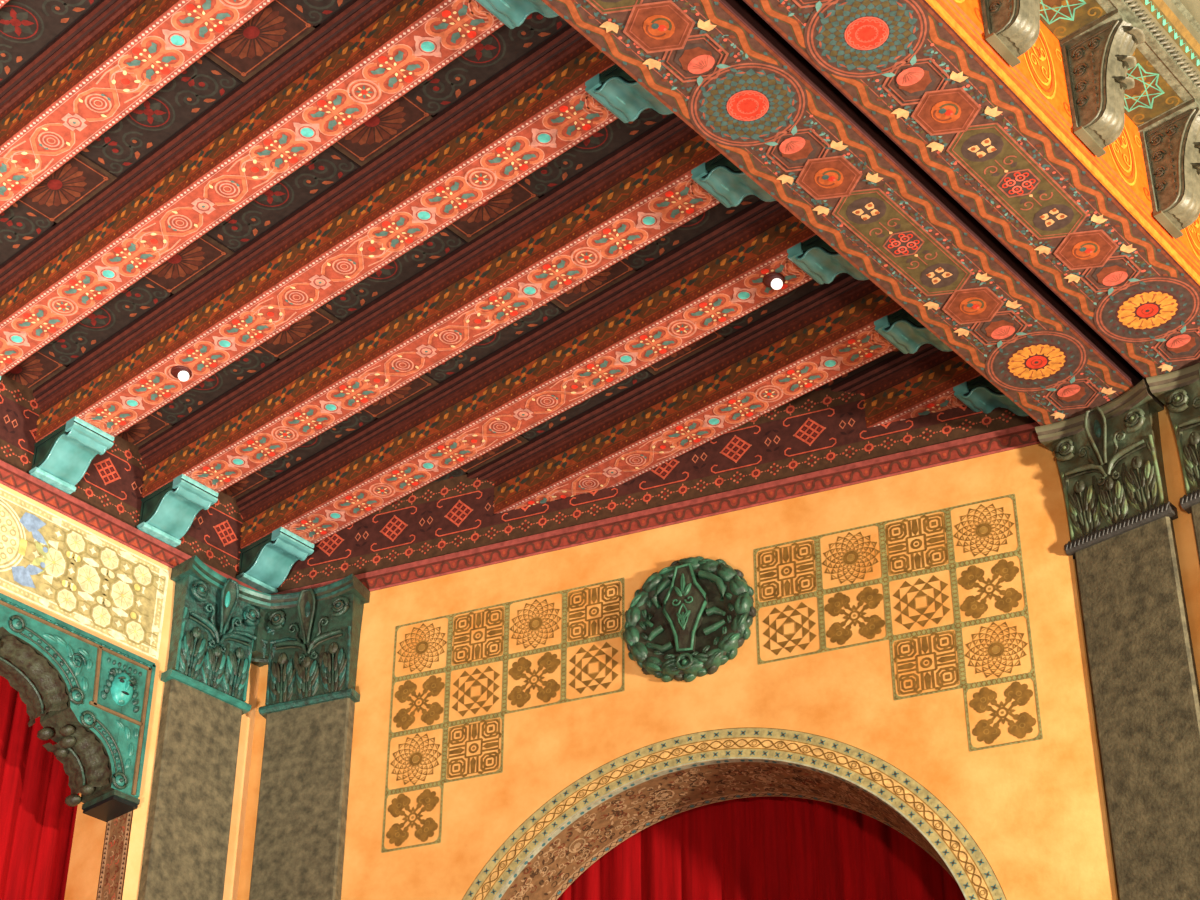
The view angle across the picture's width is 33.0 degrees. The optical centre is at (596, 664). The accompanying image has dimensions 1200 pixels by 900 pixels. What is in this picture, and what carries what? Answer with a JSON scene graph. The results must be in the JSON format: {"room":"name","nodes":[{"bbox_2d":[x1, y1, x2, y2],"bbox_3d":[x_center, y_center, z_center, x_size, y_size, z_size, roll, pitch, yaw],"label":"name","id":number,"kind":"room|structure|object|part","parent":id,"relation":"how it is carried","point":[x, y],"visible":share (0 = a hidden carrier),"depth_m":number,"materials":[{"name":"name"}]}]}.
{"room":"theater auditorium","nodes":[
{"label":"theater auditorium","id":0,"kind":"room"},
{"bbox_2d":[0,483,259,899],"bbox_3d":[-4.568,2.357,9.878,0.629,8.650,6.200,-23,-37,36],"label":"wall","id":1,"kind":"structure","parent":0,"point":[52,563],"depth_m":12.65,"materials":[{"name":"paint"}]},
{"bbox_2d":[0,676,78,899],"bbox_3d":[-4.471,2.956,10.324,0.063,7.940,4.150,-23,-37,36],"label":"stage curtain","id":2,"kind":"object","parent":1,"relation":"hanging from","point":[37,825],"visible":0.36,"depth_m":12.67,"materials":[{"name":"red fabric"}]},
{"bbox_2d":[29,416,114,494],"bbox_3d":[-3.277,-1.298,12.643,0.437,0.246,0.296,-23,-37,36],"label":"corbel","id":3,"kind":"object","parent":1,"relation":"attached to","point":[61,459],"visible":1,"depth_m":12.62,"materials":[{"name":"paint"}]},
{"bbox_3d":[-3.374,-1.363,12.569,0.420,0.202,0.014,-23,-37,36],"label":"panel","id":4,"kind":"part","parent":3,"relation":"part of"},
{"bbox_3d":[-3.148,-1.431,12.586,0.092,0.068,0.296,-23,-37,36],"label":"moulding","id":5,"kind":"part","parent":3,"relation":"part of","materials":[{"name":"paint"}]},
{"bbox_2d":[0,593,155,821],"bbox_3d":[-4.087,-0.146,11.571,0.488,1.007,3.503,-23,-37,36],"label":"surround","id":6,"kind":"object","parent":1,"relation":"attached to","point":[91,696],"visible":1,"depth_m":12.37,"materials":[{"name":"green painted plaster"}]},
{"bbox_3d":[-3.986,-0.978,11.924,0.008,0.665,3.588,-23,-37,36],"label":"painted panel","id":7,"kind":"part","parent":1,"relation":"part of","materials":[{"name":"beige paint"}]},
{"bbox_2d":[0,375,242,578],"bbox_3d":[-4.564,-1.879,12.284,0.704,0.948,6.228,-23,-37,36],"label":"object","id":8,"kind":"structure","parent":1,"relation":"attached to","point":[112,482],"depth_m":13.16,"materials":[{"name":"brown paint"}]},
{"bbox_2d":[0,460,262,592],"bbox_3d":[-4.310,-1.541,11.809,0.040,0.142,6.205,-23,-37,36],"label":"trim","id":9,"kind":"structure","parent":1,"relation":"attached to","point":[12,477],"depth_m":12.88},
{"bbox_2d":[136,474,217,547],"bbox_3d":[-2.727,-0.994,13.182,0.437,0.246,0.296,-23,-37,36],"label":"corbel","id":10,"kind":"object","parent":1,"relation":"attached to","point":[167,513],"visible":1,"depth_m":13.16,"materials":[{"name":"paint"}]},
{"bbox_3d":[-2.824,-1.059,13.108,0.420,0.202,0.014,-23,-37,36],"label":"panel","id":11,"kind":"part","parent":10,"relation":"part of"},
{"bbox_3d":[-2.598,-1.127,13.125,0.092,0.068,0.296,-23,-37,36],"label":"moulding","id":12,"kind":"part","parent":10,"relation":"part of","materials":[{"name":"paint"}]},
{"bbox_2d":[0,0,901,498],"bbox_3d":[-1.839,-2.618,11.588,5.860,0.304,8.400,-23,-37,36],"label":"ceiling","id":13,"kind":"structure","parent":0,"point":[27,27],"depth_m":11.37,"materials":[{"name":"brown wood"}]},
{"bbox_2d":[0,0,8,7],"bbox_3d":[-3.208,-3.302,9.886,5.160,0.582,0.432,-23,-37,36],"label":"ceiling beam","id":14,"kind":"structure","parent":13,"relation":"attached to","point":[2,2],"depth_m":9.59,"materials":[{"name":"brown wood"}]},
{"bbox_3d":[-3.594,-2.413,11.687,1.070,0.024,0.400,-23,-37,36],"label":"scroll panel","id":15,"kind":"part","parent":13,"relation":"part of","materials":[{"name":"brown wood"}]},
{"bbox_3d":[-3.638,-1.855,12.689,0.600,0.024,0.400,-23,-37,36],"label":"fan panel","id":16,"kind":"part","parent":13,"relation":"part of","materials":[{"name":"brown wood"}]},
{"bbox_3d":[-2.922,-3.240,10.196,1.070,0.024,0.400,-23,-37,36],"label":"scroll panel","id":17,"kind":"part","parent":13,"relation":"part of","materials":[{"name":"black wood"}]},
{"bbox_3d":[-3.000,-2.668,11.224,0.600,0.024,0.400,-23,-37,36],"label":"fan panel","id":18,"kind":"part","parent":13,"relation":"part of","materials":[{"name":"brown wood"}]},
{"bbox_3d":[-3.044,-2.109,12.226,1.070,0.024,0.400,-23,-37,36],"label":"scroll panel","id":19,"kind":"part","parent":13,"relation":"part of","materials":[{"name":"black wood"}]},
{"bbox_2d":[0,0,273,213],"bbox_3d":[-2.658,-2.998,10.425,5.160,0.582,0.432,-23,-37,36],"label":"ceiling beam","id":20,"kind":"structure","parent":13,"relation":"attached to","point":[118,54],"depth_m":10.12,"materials":[{"name":"wood"},{"name":"paint"}]},
{"bbox_3d":[-2.754,-3.127,10.319,5.096,0.150,0.070,-23,-37,36],"label":"crown moulding","id":21,"kind":"part","parent":20,"relation":"part of","materials":[{"name":"brown wood"}]},
{"bbox_3d":[-3.088,-1.551,13.228,0.600,0.024,0.400,-23,-37,36],"label":"fan panel","id":22,"kind":"part","parent":13,"relation":"part of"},
{"bbox_3d":[-2.372,-2.936,10.735,1.070,0.024,0.400,-23,-37,36],"label":"scroll panel","id":23,"kind":"part","parent":13,"relation":"part of","materials":[{"name":"black wood"}]},
{"bbox_3d":[-2.450,-2.364,11.763,0.600,0.024,0.400,-23,-37,36],"label":"fan panel","id":24,"kind":"part","parent":13,"relation":"part of","materials":[{"name":"brown wood"}]},
{"bbox_3d":[-2.494,-1.805,12.765,1.070,0.024,0.400,-23,-37,36],"label":"scroll panel","id":25,"kind":"part","parent":13,"relation":"part of","materials":[{"name":"black wood"}]},
{"bbox_3d":[-2.538,-1.247,13.767,0.600,0.024,0.400,-23,-37,36],"label":"fan panel","id":26,"kind":"part","parent":13,"relation":"part of","materials":[{"name":"brown wood"}]},
{"bbox_2d":[0,0,503,375],"bbox_3d":[-2.108,-2.694,10.964,5.160,0.582,0.432,-23,-37,36],"label":"ceiling beam","id":27,"kind":"structure","parent":13,"relation":"attached to","point":[367,55],"depth_m":10.64,"materials":[{"name":"painted wood"},{"name":"wood"}]},
{"bbox_3d":[-2.204,-2.823,10.858,5.096,0.150,0.070,-23,-37,36],"label":"crown moulding","id":28,"kind":"part","parent":27,"relation":"part of","materials":[{"name":"brown wood"}]},
{"bbox_3d":[-1.744,-3.205,10.246,0.600,0.024,0.400,-23,-37,36],"label":"fan panel","id":29,"kind":"part","parent":13,"relation":"part of","materials":[{"name":"brown wood"}]},
{"bbox_3d":[-1.822,-2.632,11.274,1.070,0.024,0.400,-23,-37,36],"label":"scroll panel","id":30,"kind":"part","parent":13,"relation":"part of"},
{"bbox_3d":[-1.900,-2.060,12.302,0.600,0.024,0.400,-23,-37,36],"label":"fan panel","id":31,"kind":"part","parent":13,"relation":"part of","materials":[{"name":"brown wood"}]},
{"bbox_3d":[-1.150,-3.459,9.783,1.070,0.024,0.400,-23,-37,36],"label":"scroll panel","id":32,"kind":"part","parent":13,"relation":"part of","materials":[{"name":"black wood"}]},
{"bbox_3d":[-1.944,-1.501,13.304,1.070,0.024,0.400,-23,-37,36],"label":"scroll panel","id":33,"kind":"part","parent":13,"relation":"part of","materials":[{"name":"black wood"}]},
{"bbox_2d":[33,25,617,441],"bbox_3d":[-1.558,-2.390,11.503,5.160,0.582,0.432,-23,-37,36],"label":"ceiling beam","id":34,"kind":"structure","parent":13,"relation":"attached to","point":[537,108],"depth_m":11.18,"materials":[{"name":"painted wood"},{"name":"wood"}]},
{"bbox_2d":[171,365,191,380],"bbox_3d":[-2.476,-1.718,12.062,0.124,0.061,0.124,-23,-37,36],"label":"recessed light","id":35,"kind":"object","parent":34,"relation":"attached to","point":[182,373],"visible":1,"depth_m":12.05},
{"bbox_3d":[-1.194,-2.901,10.785,0.600,0.024,0.400,-23,-37,36],"label":"fan panel","id":36,"kind":"part","parent":13,"relation":"part of","materials":[{"name":"brown wood"}]},
{"bbox_3d":[-1.272,-2.328,11.813,1.070,0.024,0.400,-23,-37,36],"label":"scroll panel","id":37,"kind":"part","parent":13,"relation":"part of","materials":[{"name":"brown wood"}]},
{"bbox_3d":[-1.350,-1.756,12.841,0.600,0.024,0.400,-23,-37,36],"label":"fan panel","id":38,"kind":"part","parent":13,"relation":"part of","materials":[{"name":"brown wood"}]},
{"bbox_2d":[138,114,720,497],"bbox_3d":[-1.007,-2.086,12.042,5.160,0.582,0.432,-23,-37,36],"label":"ceiling beam","id":39,"kind":"structure","parent":13,"relation":"attached to","point":[644,190],"depth_m":11.73,"materials":[{"name":"painted wood"},{"name":"wood"}]},
{"bbox_3d":[-1.394,-1.197,13.843,1.070,0.024,0.400,-23,-37,36],"label":"scroll panel","id":40,"kind":"part","parent":13,"relation":"part of","materials":[{"name":"wood"}]},
{"bbox_3d":[-0.600,-3.155,10.322,1.070,0.024,0.400,-23,-37,36],"label":"scroll panel","id":41,"kind":"part","parent":13,"relation":"part of","materials":[{"name":"black wood"}]},
{"bbox_3d":[-0.799,-1.452,13.380,0.600,0.024,0.400,-23,-37,36],"label":"fan panel","id":42,"kind":"part","parent":13,"relation":"part of","materials":[{"name":"brown wood"}]},
{"bbox_3d":[-0.722,-2.024,12.352,1.070,0.024,0.400,-23,-37,36],"label":"scroll panel","id":43,"kind":"part","parent":13,"relation":"part of","materials":[{"name":"black wood"}]},
{"bbox_3d":[-0.644,-2.597,11.324,0.600,0.024,0.400,-23,-37,36],"label":"fan panel","id":44,"kind":"part","parent":13,"relation":"part of","materials":[{"name":"brown wood"}]},
{"bbox_2d":[236,200,815,548],"bbox_3d":[-0.457,-1.782,12.581,5.160,0.582,0.432,-23,-37,36],"label":"ceiling beam","id":45,"kind":"structure","parent":13,"relation":"attached to","point":[711,281],"depth_m":12.29,"materials":[{"name":"painted wood"},{"name":"wood"}]},
{"bbox_2d":[762,272,784,289],"bbox_3d":[0.990,-2.122,11.297,0.124,0.061,0.124,-23,-37,36],"label":"recessed light","id":46,"kind":"object","parent":45,"relation":"attached to","point":[773,280],"visible":1,"depth_m":11.28,"materials":[{"name":"white glass"}]},
{"bbox_3d":[-0.172,-1.720,12.891,1.070,0.024,0.400,-23,-37,36],"label":"scroll panel","id":47,"kind":"part","parent":13,"relation":"part of","materials":[{"name":"black wood"}]},
{"bbox_3d":[-0.094,-2.293,11.863,0.600,0.024,0.400,-23,-37,36],"label":"fan panel","id":48,"kind":"part","parent":13,"relation":"part of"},
{"bbox_3d":[-0.050,-2.851,10.861,1.070,0.024,0.400,-23,-37,36],"label":"scroll panel","id":49,"kind":"part","parent":13,"relation":"part of","materials":[{"name":"black wood"}]},
{"bbox_2d":[467,273,901,513],"bbox_3d":[0.644,-1.714,12.691,3.685,0.582,0.432,-23,-37,36],"label":"ceiling beam","id":50,"kind":"structure","parent":13,"relation":"attached to","point":[828,333],"depth_m":12.48,"materials":[{"name":"painted wood"},{"name":"wood"}]},
{"bbox_3d":[0.456,-1.989,12.402,0.600,0.024,0.400,-23,-37,36],"label":"fan panel","id":51,"kind":"part","parent":13,"relation":"part of","materials":[{"name":"brown wood"}]},
{"bbox_3d":[0.500,-2.547,11.400,1.070,0.024,0.400,-23,-37,36],"label":"scroll panel","id":52,"kind":"part","parent":13,"relation":"part of","materials":[{"name":"paint"}]},
{"bbox_3d":[1.050,-2.243,11.939,1.070,0.024,0.400,-23,-37,36],"label":"scroll panel","id":53,"kind":"part","parent":13,"relation":"part of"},
{"bbox_2d":[542,0,1141,425],"bbox_3d":[0.631,-3.101,9.762,0.598,0.910,6.958,-23,-37,36],"label":"girder","id":54,"kind":"object","parent":13,"relation":"attached to","point":[718,66],"visible":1,"depth_m":10.14,"materials":[{"name":"wood"}]},
{"bbox_2d":[476,0,558,28],"bbox_3d":[-0.345,-3.092,9.390,0.437,0.246,0.296,-23,-37,36],"label":"corbel","id":55,"kind":"object","parent":54,"relation":"attached to","point":[512,13],"visible":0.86,"depth_m":9.50,"materials":[{"name":"paint"}]},
{"bbox_3d":[-0.474,-3.115,9.534,0.092,0.068,0.296,-23,-37,36],"label":"moulding","id":56,"kind":"part","parent":55,"relation":"part of","materials":[{"name":"paint"}]},
{"bbox_2d":[585,64,672,122],"bbox_3d":[0.205,-2.789,9.929,0.437,0.246,0.296,-23,-37,36],"label":"corbel","id":57,"kind":"object","parent":54,"relation":"attached to","point":[616,90],"visible":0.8,"depth_m":9.97,"materials":[{"name":"paint"}]},
{"bbox_3d":[0.076,-2.811,10.073,0.092,0.068,0.296,-23,-37,36],"label":"moulding","id":58,"kind":"part","parent":57,"relation":"part of","materials":[{"name":"paint"}]},
{"bbox_3d":[0.121,-2.859,9.846,0.420,0.202,0.014,-23,-37,36],"label":"panel","id":59,"kind":"part","parent":57,"relation":"part of","materials":[{"name":"teal wood"}]},
{"bbox_2d":[691,154,775,207],"bbox_3d":[0.755,-2.485,10.468,0.437,0.246,0.296,-23,-37,36],"label":"corbel","id":60,"kind":"object","parent":54,"relation":"attached to","point":[718,176],"visible":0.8,"depth_m":10.51,"materials":[{"name":"paint"}]},
{"bbox_3d":[0.627,-2.507,10.612,0.092,0.068,0.296,-23,-37,36],"label":"moulding","id":61,"kind":"part","parent":60,"relation":"part of","materials":[{"name":"paint"}]},
{"bbox_3d":[0.671,-2.555,10.385,0.420,0.202,0.014,-23,-37,36],"label":"panel","id":62,"kind":"part","parent":60,"relation":"part of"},
{"bbox_2d":[787,235,867,283],"bbox_3d":[1.305,-2.181,11.007,0.437,0.246,0.296,-23,-37,36],"label":"corbel","id":63,"kind":"object","parent":54,"relation":"attached to","point":[814,256],"visible":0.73,"depth_m":11.04,"materials":[{"name":"paint"}]},
{"bbox_3d":[1.177,-2.203,11.151,0.092,0.068,0.296,-23,-37,36],"label":"moulding","id":64,"kind":"part","parent":63,"relation":"part of","materials":[{"name":"paint"}]},
{"bbox_3d":[1.221,-2.251,10.924,0.420,0.202,0.014,-23,-37,36],"label":"panel","id":65,"kind":"part","parent":63,"relation":"part of","materials":[{"name":"teal wood"}]},
{"bbox_2d":[874,308,952,353],"bbox_3d":[1.855,-1.877,11.546,0.437,0.246,0.296,-23,-37,36],"label":"corbel","id":66,"kind":"object","parent":54,"relation":"attached to","point":[900,328],"visible":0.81,"depth_m":11.58,"materials":[{"name":"paint"}]},
{"bbox_3d":[1.727,-1.899,11.690,0.092,0.068,0.296,-23,-37,36],"label":"moulding","id":67,"kind":"part","parent":66,"relation":"part of","materials":[{"name":"paint"}]},
{"bbox_3d":[1.772,-1.947,11.463,0.420,0.202,0.014,-23,-37,36],"label":"panel","id":68,"kind":"part","parent":66,"relation":"part of","materials":[{"name":"teal wood"}]},
{"bbox_2d":[953,375,1028,416],"bbox_3d":[2.405,-1.573,12.085,0.437,0.246,0.296,-23,-37,36],"label":"corbel","id":69,"kind":"object","parent":54,"relation":"attached to","point":[978,393],"visible":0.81,"depth_m":12.11,"materials":[{"name":"paint"}]},
{"bbox_3d":[2.277,-1.595,12.229,0.092,0.068,0.296,-23,-37,36],"label":"moulding","id":70,"kind":"part","parent":69,"relation":"part of","materials":[{"name":"paint"}]},
{"bbox_3d":[2.322,-1.643,12.002,0.420,0.202,0.014,-23,-37,36],"label":"panel","id":71,"kind":"part","parent":69,"relation":"part of","materials":[{"name":"teal wood"}]},
{"bbox_3d":[1.600,-1.939,12.478,1.070,0.024,0.400,-23,-37,36],"label":"scroll panel","id":72,"kind":"part","parent":13,"relation":"part of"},
{"bbox_2d":[831,343,980,427],"bbox_3d":[2.096,-1.796,12.527,1.271,0.580,0.432,-23,-37,36],"label":"ceiling beam","id":73,"kind":"structure","parent":13,"relation":"attached to","point":[902,386],"depth_m":12.42,"materials":[{"name":"brown wood"}]},
{"bbox_3d":[1.976,-1.915,12.439,1.271,0.150,0.070,-23,-37,36],"label":"crown moulding","id":74,"kind":"part","parent":73,"relation":"part of","materials":[{"name":"brown wood"}]},
{"bbox_2d":[237,443,1116,899],"bbox_3d":[0.318,2.698,11.204,5.400,9.400,0.554,-11,-31,20],"label":"wall","id":75,"kind":"structure","parent":0,"point":[912,661],"depth_m":12.11,"materials":[{"name":"paint"}]},
{"bbox_2d":[236,527,313,593],"bbox_3d":[-2.177,-0.690,13.721,0.437,0.246,0.296,-23,-37,36],"label":"corbel","id":76,"kind":"object","parent":75,"relation":"attached to","point":[264,564],"visible":1,"depth_m":13.70,"materials":[{"name":"paint"}]},
{"bbox_3d":[-2.274,-0.755,13.647,0.420,0.202,0.014,-23,-37,36],"label":"panel","id":77,"kind":"part","parent":76,"relation":"part of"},
{"bbox_3d":[-2.048,-0.823,13.664,0.092,0.068,0.296,-23,-37,36],"label":"moulding","id":78,"kind":"part","parent":76,"relation":"part of","materials":[{"name":"paint"}]},
{"bbox_2d":[270,422,1040,594],"bbox_3d":[0.216,-0.896,12.915,5.384,0.142,0.040,-11,-31,20],"label":"trim","id":79,"kind":"structure","parent":75,"relation":"attached to","point":[1025,435],"depth_m":12.73,"materials":[{"name":"red wood"}]},
{"bbox_2d":[277,387,1035,592],"bbox_3d":[0.464,-1.214,13.419,5.602,0.948,0.705,-11,-31,20],"label":"frieze","id":80,"kind":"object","parent":75,"relation":"attached to","point":[823,429],"depth_m":12.97},
{"bbox_2d":[623,556,755,681],"bbox_3d":[0.544,-0.298,12.356,0.867,0.866,0.118,-11,-31,20],"label":"medallion","id":81,"kind":"object","parent":75,"relation":"attached to","point":[691,617],"visible":1,"depth_m":12.32,"materials":[{"name":"green patinated bronze"},{"name":"brown patina"},{"name":"pale patina"}]},
{"bbox_2d":[557,796,965,899],"bbox_3d":[0.820,3.686,10.856,3.800,7.240,0.064,-11,-31,20],"label":"stage curtain","id":82,"kind":"object","parent":75,"relation":"hanging from","point":[766,847],"visible":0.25,"depth_m":12.20,"materials":[{"name":"red fabric"}]},
{"bbox_2d":[1068,376,1199,899],"bbox_3d":[4.467,1.453,8.924,4.415,9.400,0.300,-23,-37,36],"label":"wall","id":83,"kind":"structure","parent":0,"point":[1186,544],"depth_m":11.16,"materials":[{"name":"paint"}]},
{"bbox_2d":[981,0,1039,67],"bbox_3d":[2.018,-3.169,9.467,0.380,0.605,0.259,-23,-37,36],"label":"bracket","id":84,"kind":"object","parent":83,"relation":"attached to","point":[1011,27],"visible":1,"depth_m":9.38,"materials":[{"name":"brown metal"}]},
{"bbox_3d":[1.998,-3.160,9.483,0.326,0.605,0.259,-23,-37,36],"label":"plate","id":85,"kind":"part","parent":84,"relation":"part of","materials":[{"name":"brown metal"}]},
{"bbox_2d":[925,0,1199,285],"bbox_3d":[1.846,-3.726,9.100,1.006,1.350,7.286,-23,-37,36],"label":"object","id":86,"kind":"structure","parent":83,"relation":"attached to","point":[1166,73],"depth_m":10.15,"materials":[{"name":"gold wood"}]},
{"bbox_3d":[1.687,-3.765,9.065,0.082,0.058,7.001,-23,-37,36],"label":"rope moulding","id":87,"kind":"part","parent":86,"relation":"part of","materials":[{"name":"brown metal"}]},
{"bbox_2d":[1059,9,1144,157],"bbox_3d":[2.549,-2.876,9.987,0.380,0.605,0.259,-23,-37,36],"label":"bracket","id":88,"kind":"object","parent":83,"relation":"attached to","point":[1097,58],"visible":1,"depth_m":9.97,"materials":[{"name":"brown metal"}]},
{"bbox_2d":[1138,98,1199,238],"bbox_3d":[3.081,-2.582,10.509,0.380,0.605,0.259,-23,-37,36],"label":"bracket","id":89,"kind":"object","parent":83,"relation":"attached to","point":[1170,141],"visible":1,"depth_m":10.49,"materials":[{"name":"brown metal"}]},
{"bbox_3d":[0.041,3.935,3.670,15.500,0.100,15.000,-23,-37,36],"label":"floor","id":90,"kind":"structure","parent":0,"visible":0},
{"bbox_2d":[138,555,270,899],"bbox_3d":[-2.487,3.211,11.334,0.250,8.598,0.689,-23,-37,36],"label":"pilaster","id":91,"kind":"object","parent":90,"relation":"on","point":[206,677],"visible":1,"depth_m":12.88,"materials":[{"name":"stone"}]},
{"bbox_2d":[249,573,369,899],"bbox_3d":[-1.918,3.280,11.450,0.732,8.598,0.250,-11,-31,20],"label":"pilaster","id":92,"kind":"object","parent":90,"relation":"on","point":[308,712],"visible":1,"depth_m":13.04,"materials":[{"name":"stone"},{"name":"paint"}]},
{"bbox_2d":[221,609,296,666],"bbox_3d":[-2.211,-0.192,13.532,0.608,0.352,0.339,7,-30,-11],"label":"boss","id":93,"kind":"object","parent":92,"relation":"attached to","point":[262,637],"visible":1,"depth_m":13.48,"materials":[{"name":"teal metal"}]},
{"bbox_2d":[1035,379,1199,899],"bbox_3d":[2.886,2.299,9.648,0.704,8.610,0.230,-23,-37,36],"label":"pilaster","id":94,"kind":"object","parent":90,"relation":"on","point":[1121,515],"visible":1,"depth_m":11.04,"materials":[{"name":"stone"},{"name":"bronze"}]},
{"bbox_2d":[1146,363,1199,562],"bbox_3d":[3.423,2.069,9.229,0.702,8.610,0.230,-23,-37,36],"label":"pilaster","id":95,"kind":"object","parent":90,"relation":"on","point":[1179,390],"visible":1,"depth_m":11.30,"materials":[{"name":"stone"},{"name":"bronze"}]},
{"bbox_2d":[743,0,1199,378],"bbox_3d":[1.144,-3.320,9.363,0.612,0.910,6.958,-23,-37,36],"label":"girder","id":96,"kind":"object","parent":95,"relation":"on","point":[898,62],"visible":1,"depth_m":9.97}
]}

